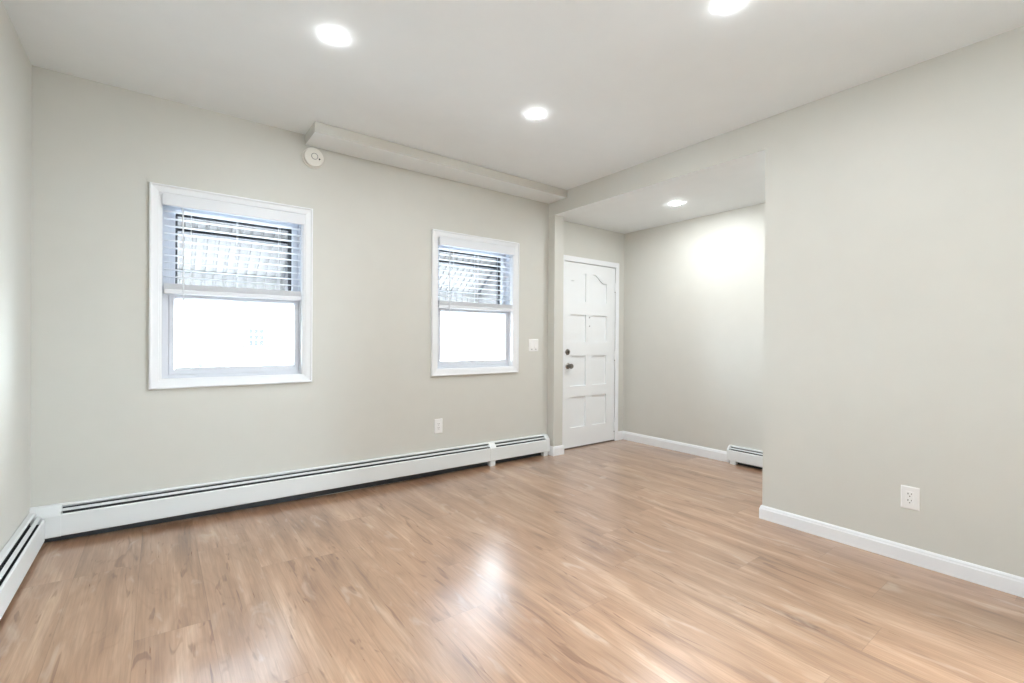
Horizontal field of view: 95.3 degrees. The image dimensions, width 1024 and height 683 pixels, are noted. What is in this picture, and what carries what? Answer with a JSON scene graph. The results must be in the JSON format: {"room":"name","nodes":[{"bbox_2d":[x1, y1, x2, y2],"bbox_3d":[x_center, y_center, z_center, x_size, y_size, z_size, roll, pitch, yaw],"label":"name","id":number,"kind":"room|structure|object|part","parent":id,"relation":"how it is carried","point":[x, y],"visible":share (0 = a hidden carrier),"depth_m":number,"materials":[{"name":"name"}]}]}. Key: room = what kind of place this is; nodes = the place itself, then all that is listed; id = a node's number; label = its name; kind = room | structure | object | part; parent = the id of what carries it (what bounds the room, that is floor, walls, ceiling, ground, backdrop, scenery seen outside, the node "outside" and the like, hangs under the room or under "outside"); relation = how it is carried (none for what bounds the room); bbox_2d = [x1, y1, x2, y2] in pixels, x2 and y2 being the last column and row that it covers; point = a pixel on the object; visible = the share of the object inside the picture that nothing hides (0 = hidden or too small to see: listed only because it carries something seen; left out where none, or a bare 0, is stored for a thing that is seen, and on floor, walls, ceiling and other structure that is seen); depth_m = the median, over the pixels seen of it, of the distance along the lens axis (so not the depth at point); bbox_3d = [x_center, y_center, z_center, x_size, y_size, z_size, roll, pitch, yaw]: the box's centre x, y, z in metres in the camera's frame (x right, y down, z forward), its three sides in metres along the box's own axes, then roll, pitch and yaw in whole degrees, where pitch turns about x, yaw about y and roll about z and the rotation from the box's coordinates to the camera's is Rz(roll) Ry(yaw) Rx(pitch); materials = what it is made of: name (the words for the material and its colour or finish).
{"room":"empty living room","nodes":[
{"label":"empty living room","id":0,"kind":"room"},
{"bbox_2d":[0,0,31,551],"bbox_3d":[-1.144,-0.159,0.475,0.150,2.635,5.042,0,0,-37],"label":"wall","id":1,"kind":"structure","parent":0,"point":[15,65],"depth_m":2.24,"materials":[{"name":"paint"}]},
{"bbox_2d":[0,513,44,619],"bbox_3d":[-1.095,1.032,0.588,0.064,0.204,4.806,0,0,-37],"label":"baseboard heater","id":2,"kind":"object","parent":1,"relation":"attached to","point":[17,556],"visible":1,"depth_m":2.12,"materials":[{"name":"metal"}]},
{"bbox_3d":[-1.109,1.026,0.577,0.028,0.188,4.806,0,0,-37],"label":"panel","id":3,"kind":"part","parent":2,"relation":"part of","materials":[{"name":"metal"}]},
{"bbox_2d":[30,65,623,507],"bbox_3d":[-0.761,-0.170,4.067,5.099,2.635,0.220,0,0,-37],"label":"wall","id":4,"kind":"structure","parent":0,"point":[98,430],"depth_m":3.13,"materials":[{"name":"paint"}]},
{"bbox_2d":[148,182,312,389],"bbox_3d":[-1.884,-0.336,3.187,0.937,1.255,0.224,0,0,-37],"label":"window","id":5,"kind":"structure","parent":4,"relation":"in","point":[162,374],"depth_m":3.07,"materials":[{"name":"paint"}]},
{"bbox_2d":[162,193,304,307],"bbox_3d":[-1.830,-0.555,3.122,0.815,0.698,0.078,0,0,-37],"label":"window blind","id":6,"kind":"object","parent":5,"relation":"attached to","point":[172,200],"visible":1,"depth_m":3.09,"materials":[{"name":"plastic"}]},
{"bbox_3d":[-2.027,-0.580,2.950,0.002,0.535,0.002,0,0,-37],"label":"ladder cord","id":7,"kind":"part","parent":6,"relation":"part of","materials":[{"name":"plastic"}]},
{"bbox_3d":[-1.840,-0.310,3.129,0.791,0.028,0.054,0,0,-37],"label":"rail","id":8,"kind":"part","parent":6,"relation":"part of","materials":[{"name":"plastic"}]},
{"bbox_3d":[-1.927,-0.579,3.258,0.720,0.582,0.025,0,0,-37],"label":"storm frame","id":9,"kind":"part","parent":5,"relation":"part of","materials":[{"name":"grey plastic"}]},
{"bbox_3d":[-1.893,-0.571,3.218,0.762,0.604,0.040,0,0,-37],"label":"sash","id":10,"kind":"part","parent":5,"relation":"part of","materials":[{"name":"plastic"}]},
{"bbox_3d":[-1.869,-0.047,3.184,0.762,0.516,0.040,0,0,-37],"label":"sash","id":11,"kind":"part","parent":5,"relation":"part of","materials":[{"name":"plastic"}]},
{"bbox_2d":[177,217,286,290],"bbox_3d":[-2.237,-0.832,3.598,1.071,0.872,0.868,0,0,-37],"label":"awning","id":12,"kind":"object","parent":4,"relation":"attached to","point":[186,224],"visible":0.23,"depth_m":3.86,"materials":[{"name":"grey metal"}]},
{"bbox_2d":[29,434,549,542],"bbox_3d":[-1.115,1.033,3.631,3.715,0.252,0.064,0,0,-37],"label":"baseboard heater","id":13,"kind":"object","parent":4,"relation":"attached to","point":[68,520],"visible":0.95,"depth_m":3.17,"materials":[{"name":"metal"}]},
{"bbox_3d":[-1.340,1.025,3.429,2.857,0.147,0.011,0,0,-37],"label":"panel","id":14,"kind":"part","parent":13,"relation":"part of","materials":[{"name":"metal"}]},
{"bbox_3d":[-1.126,1.018,3.645,3.715,0.220,0.028,0,0,-37],"label":"panel","id":15,"kind":"part","parent":13,"relation":"part of","materials":[{"name":"metal"}]},
{"bbox_3d":[0.097,1.046,4.519,0.610,0.128,0.011,0,0,-37],"label":"panel","id":16,"kind":"part","parent":13,"relation":"part of","materials":[{"name":"metal"}]},
{"bbox_2d":[302,148,323,168],"bbox_3d":[-1.436,-1.331,3.378,0.150,0.150,0.046,0,0,-37],"label":"smoke detector","id":17,"kind":"object","parent":4,"relation":"attached to","point":[313,158],"visible":1,"depth_m":3.36,"materials":[{"name":"white plastic"}]},
{"bbox_2d":[434,418,442,433],"bbox_3d":[-0.634,0.730,4.028,0.078,0.126,0.009,0,0,-37],"label":"wall outlet","id":18,"kind":"object","parent":4,"relation":"attached to","point":[437,422],"visible":1,"depth_m":4.02,"materials":[{"name":"white plastic"}]},
{"bbox_2d":[439,252,500,303],"bbox_3d":[-0.633,-0.826,4.814,1.256,0.872,0.868,0,0,-37],"label":"awning","id":19,"kind":"object","parent":4,"relation":"attached to","point":[446,288],"visible":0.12,"depth_m":5.24,"materials":[{"name":"grey metal"}]},
{"bbox_2d":[431,229,518,375],"bbox_3d":[-0.370,-0.330,4.334,0.937,1.255,0.224,0,0,-37],"label":"window","id":20,"kind":"structure","parent":4,"relation":"in","point":[509,321],"depth_m":4.35,"materials":[{"name":"paint"}]},
{"bbox_3d":[-0.414,-0.573,4.405,0.720,0.582,0.025,0,0,-37],"label":"storm frame","id":21,"kind":"part","parent":20,"relation":"part of","materials":[{"name":"grey plastic"}]},
{"bbox_3d":[-0.380,-0.565,4.365,0.762,0.604,0.040,0,0,-37],"label":"sash","id":22,"kind":"part","parent":20,"relation":"part of","materials":[{"name":"plastic"}]},
{"bbox_3d":[-0.356,-0.041,4.331,0.762,0.516,0.040,0,0,-37],"label":"sash","id":23,"kind":"part","parent":20,"relation":"part of","materials":[{"name":"plastic"}]},
{"bbox_3d":[-0.378,-0.330,4.343,0.807,1.139,0.100,0,0,-37],"label":"frame","id":24,"kind":"part","parent":20,"relation":"part of","materials":[{"name":"plastic"}]},
{"bbox_2d":[438,236,514,317],"bbox_3d":[-0.316,-0.549,4.269,0.815,0.698,0.078,0,0,-37],"label":"window blind","id":25,"kind":"object","parent":20,"relation":"attached to","point":[451,242],"visible":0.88,"depth_m":4.22,"materials":[{"name":"plastic"}]},
{"bbox_3d":[-0.513,-0.574,4.097,0.002,0.535,0.002,0,0,-37],"label":"ladder cord","id":26,"kind":"part","parent":25,"relation":"part of","materials":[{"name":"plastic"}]},
{"bbox_3d":[-0.326,-0.304,4.276,0.791,0.028,0.054,0,0,-37],"label":"rail","id":27,"kind":"part","parent":25,"relation":"part of","materials":[{"name":"plastic"}]},
{"bbox_2d":[528,339,537,350],"bbox_3d":[0.217,0.037,4.664,0.126,0.124,0.012,0,0,-37],"label":"light switch","id":28,"kind":"object","parent":4,"relation":"attached to","point":[532,343],"visible":1,"depth_m":4.66,"materials":[{"name":"white plastic"}]},
{"bbox_2d":[562,255,618,449],"bbox_3d":[0.835,0.120,5.252,0.907,2.068,0.263,0,0,-37],"label":"door","id":29,"kind":"structure","parent":4,"relation":"in","point":[590,292],"depth_m":5.20,"materials":[{"name":"paint"}]},
{"bbox_3d":[0.617,0.262,4.966,0.066,0.066,0.068,0,0,-37],"label":"knob","id":30,"kind":"part","parent":29,"relation":"part of","materials":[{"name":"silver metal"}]},
{"bbox_3d":[0.709,0.766,5.103,0.233,0.333,0.001,0,0,-37],"label":"panel","id":31,"kind":"part","parent":29,"relation":"part of","materials":[{"name":"white wood"}]},
{"bbox_3d":[0.712,0.320,5.101,0.233,0.328,0.001,0,0,-37],"label":"panel","id":32,"kind":"part","parent":29,"relation":"part of","materials":[{"name":"white wood"}]},
{"bbox_3d":[0.715,-0.142,5.100,0.233,0.300,0.001,0,0,-37],"label":"panel","id":33,"kind":"part","parent":29,"relation":"part of","materials":[{"name":"white wood"}]},
{"bbox_3d":[0.718,-0.590,5.098,0.233,0.310,0.001,0,0,-37],"label":"panel","id":34,"kind":"part","parent":29,"relation":"part of","materials":[{"name":"white wood"}]},
{"bbox_3d":[0.978,0.767,5.307,0.230,0.333,0.001,0,0,-37],"label":"panel","id":35,"kind":"part","parent":29,"relation":"part of","materials":[{"name":"white wood"}]},
{"bbox_3d":[0.981,0.321,5.305,0.230,0.328,0.001,0,0,-37],"label":"panel","id":36,"kind":"part","parent":29,"relation":"part of","materials":[{"name":"white wood"}]},
{"bbox_3d":[0.984,-0.141,5.303,0.230,0.300,0.001,0,0,-37],"label":"panel","id":37,"kind":"part","parent":29,"relation":"part of","materials":[{"name":"white wood"}]},
{"bbox_3d":[0.987,-0.588,5.302,0.230,0.310,0.001,0,0,-37],"label":"panel","id":38,"kind":"part","parent":29,"relation":"part of","materials":[{"name":"white wood"}]},
{"bbox_2d":[0,439,1023,682],"bbox_3d":[0.815,1.206,2.105,5.249,0.159,5.253,0,0,-37],"label":"floor","id":39,"kind":"structure","parent":0,"point":[618,561],"depth_m":2.12,"materials":[{"name":"brown wood"}]},
{"bbox_2d":[547,215,563,446],"bbox_3d":[0.438,-0.063,4.791,0.124,2.431,0.118,0,0,-37],"label":"post","id":40,"kind":"object","parent":39,"relation":"on","point":[556,223],"visible":0.77,"depth_m":4.74,"materials":[{"name":"paint"}]},
{"bbox_2d":[548,445,563,455],"bbox_3d":[0.435,1.107,4.790,0.152,0.092,0.132,0,0,-37],"label":"baseboard","id":41,"kind":"structure","parent":40,"relation":"attached to","point":[556,450],"depth_m":4.73,"materials":[{"name":"paint"}]},
{"bbox_2d":[2,0,1023,189],"bbox_3d":[0.336,-1.531,1.710,3.991,0.120,5.242,0,0,-37],"label":"ceiling","id":42,"kind":"structure","parent":0,"point":[617,85],"depth_m":2.44,"materials":[{"name":"paint"}]},
{"bbox_2d":[323,29,344,42],"bbox_3d":[-0.864,-1.479,2.265,0.100,0.006,0.100,0,0,-37],"label":"recessed light","id":43,"kind":"object","parent":42,"relation":"in","point":[332,35],"visible":1,"depth_m":2.26,"materials":[{"name":"paint"}]},
{"bbox_2d":[305,121,566,203],"bbox_3d":[-0.477,-1.448,3.963,2.344,0.074,0.270,0,0,-37],"label":"soffit","id":44,"kind":"structure","parent":42,"relation":"attached to","point":[319,135],"depth_m":3.71,"materials":[{"name":"paint"}]},
{"bbox_2d":[528,111,543,117],"bbox_3d":[0.157,-1.475,3.038,0.100,0.006,0.100,0,0,-37],"label":"recessed light","id":45,"kind":"object","parent":42,"relation":"in","point":[533,114],"visible":1,"depth_m":3.03,"materials":[{"name":"paint"}]},
{"bbox_2d":[716,0,741,10],"bbox_3d":[0.941,-1.466,2.025,0.100,0.006,0.100,0,0,-37],"label":"recessed light","id":46,"kind":"object","parent":42,"relation":"in","point":[722,5],"visible":1,"depth_m":2.03,"materials":[{"name":"paint"}]},
{"bbox_2d":[563,156,764,233],"bbox_3d":[1.952,-1.427,3.921,1.258,0.324,3.712,0,0,-37],"label":"ceiling","id":47,"kind":"structure","parent":0,"point":[741,185],"depth_m":4.25,"materials":[{"name":"paint"}]},
{"bbox_2d":[623,203,764,450],"bbox_3d":[1.943,-0.049,3.926,1.258,2.431,3.712,0,0,-37],"label":"wall","id":48,"kind":"structure","parent":0,"point":[693,356],"depth_m":4.77,"materials":[{"name":"paint"}]},
{"bbox_2d":[618,431,729,461],"bbox_3d":[1.665,1.111,4.991,0.107,0.098,1.298,0,0,-37],"label":"baseboard","id":49,"kind":"structure","parent":48,"relation":"attached to","point":[706,452],"depth_m":4.96,"materials":[{"name":"paint"}]},
{"bbox_2d":[727,445,762,469],"bbox_3d":[2.500,1.085,3.927,0.064,0.170,1.400,0,0,-37],"label":"baseboard heater","id":50,"kind":"object","parent":48,"relation":"attached to","point":[748,457],"visible":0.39,"depth_m":4.34,"materials":[{"name":"metal"}]},
{"bbox_3d":[2.514,1.079,3.937,0.028,0.156,1.400,0,0,-37],"label":"panel","id":51,"kind":"part","parent":50,"relation":"part of","materials":[{"name":"metal"}]},
{"bbox_2d":[549,26,1023,577],"bbox_3d":[1.873,-0.148,2.887,0.110,2.635,5.242,0,0,-37],"label":"wall","id":52,"kind":"structure","parent":0,"point":[894,256],"depth_m":2.52,"materials":[{"name":"paint"}]},
{"bbox_2d":[759,505,1023,597],"bbox_3d":[2.522,1.133,2.024,0.138,0.088,2.764,0,0,-37],"label":"baseboard","id":53,"kind":"structure","parent":52,"relation":"attached to","point":[981,575],"depth_m":2.49,"materials":[{"name":"paint"}]},
{"bbox_2d":[901,485,919,510],"bbox_3d":[2.108,0.829,2.473,0.009,0.120,0.078,0,0,-37],"label":"wall outlet","id":54,"kind":"object","parent":52,"relation":"attached to","point":[910,496],"visible":1,"depth_m":2.47,"materials":[{"name":"white plastic"}]},
{"bbox_2d":[906,491,913,504],"bbox_3d":[2.106,0.829,2.472,0.003,0.067,0.033,0,0,-37],"label":"receptacle","id":55,"kind":"object","parent":54,"relation":"attached to","point":[909,494],"depth_m":2.47,"materials":[{"name":"white plastic"}]},
{"label":"outside","id":56,"kind":"structure","parent":0,"visible":0},
{"bbox_2d":[473,351,499,359],"bbox_3d":[-6.052,1.797,7.977,80.000,0.100,100.000,0,0,-37],"label":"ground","id":57,"kind":"structure","parent":56,"point":[477,355],"depth_m":53.16,"materials":[{"name":"white"}]},
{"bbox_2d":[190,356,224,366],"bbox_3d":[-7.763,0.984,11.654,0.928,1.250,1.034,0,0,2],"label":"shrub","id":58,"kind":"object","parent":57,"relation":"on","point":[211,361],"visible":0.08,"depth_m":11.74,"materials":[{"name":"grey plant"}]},
{"bbox_2d":[271,359,292,364],"bbox_3d":[-5.998,1.060,12.472,1.095,1.275,0.900,0,0,-12],"label":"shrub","id":59,"kind":"object","parent":57,"relation":"on","point":[279,362],"visible":0.06,"depth_m":12.24,"materials":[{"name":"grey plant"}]},
{"bbox_2d":[174,300,472,369],"bbox_3d":[-8.867,-1.927,15.849,14.800,7.250,6.800,0,0,-37],"label":"house","id":60,"kind":"structure","parent":57,"relation":"on","point":[236,334],"depth_m":13.12,"materials":[{"name":"white"}]},
{"bbox_2d":[239,326,244,347],"bbox_3d":[-7.572,-0.123,13.072,0.140,0.620,0.015,0,0,-37],"label":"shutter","id":61,"kind":"object","parent":60,"relation":"hanging from","point":[241,328],"depth_m":13.07,"materials":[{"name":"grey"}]},
{"bbox_3d":[-7.283,-0.121,13.286,0.400,0.500,0.015,0,0,-37],"label":"pane","id":62,"kind":"part","parent":60,"relation":"part of","materials":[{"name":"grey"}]},
{"bbox_2d":[267,327,272,347],"bbox_3d":[-6.999,-0.120,13.507,0.140,0.620,0.015,0,0,-37],"label":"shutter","id":63,"kind":"object","parent":60,"relation":"hanging from","point":[269,329],"depth_m":13.50,"materials":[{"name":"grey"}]}
]}

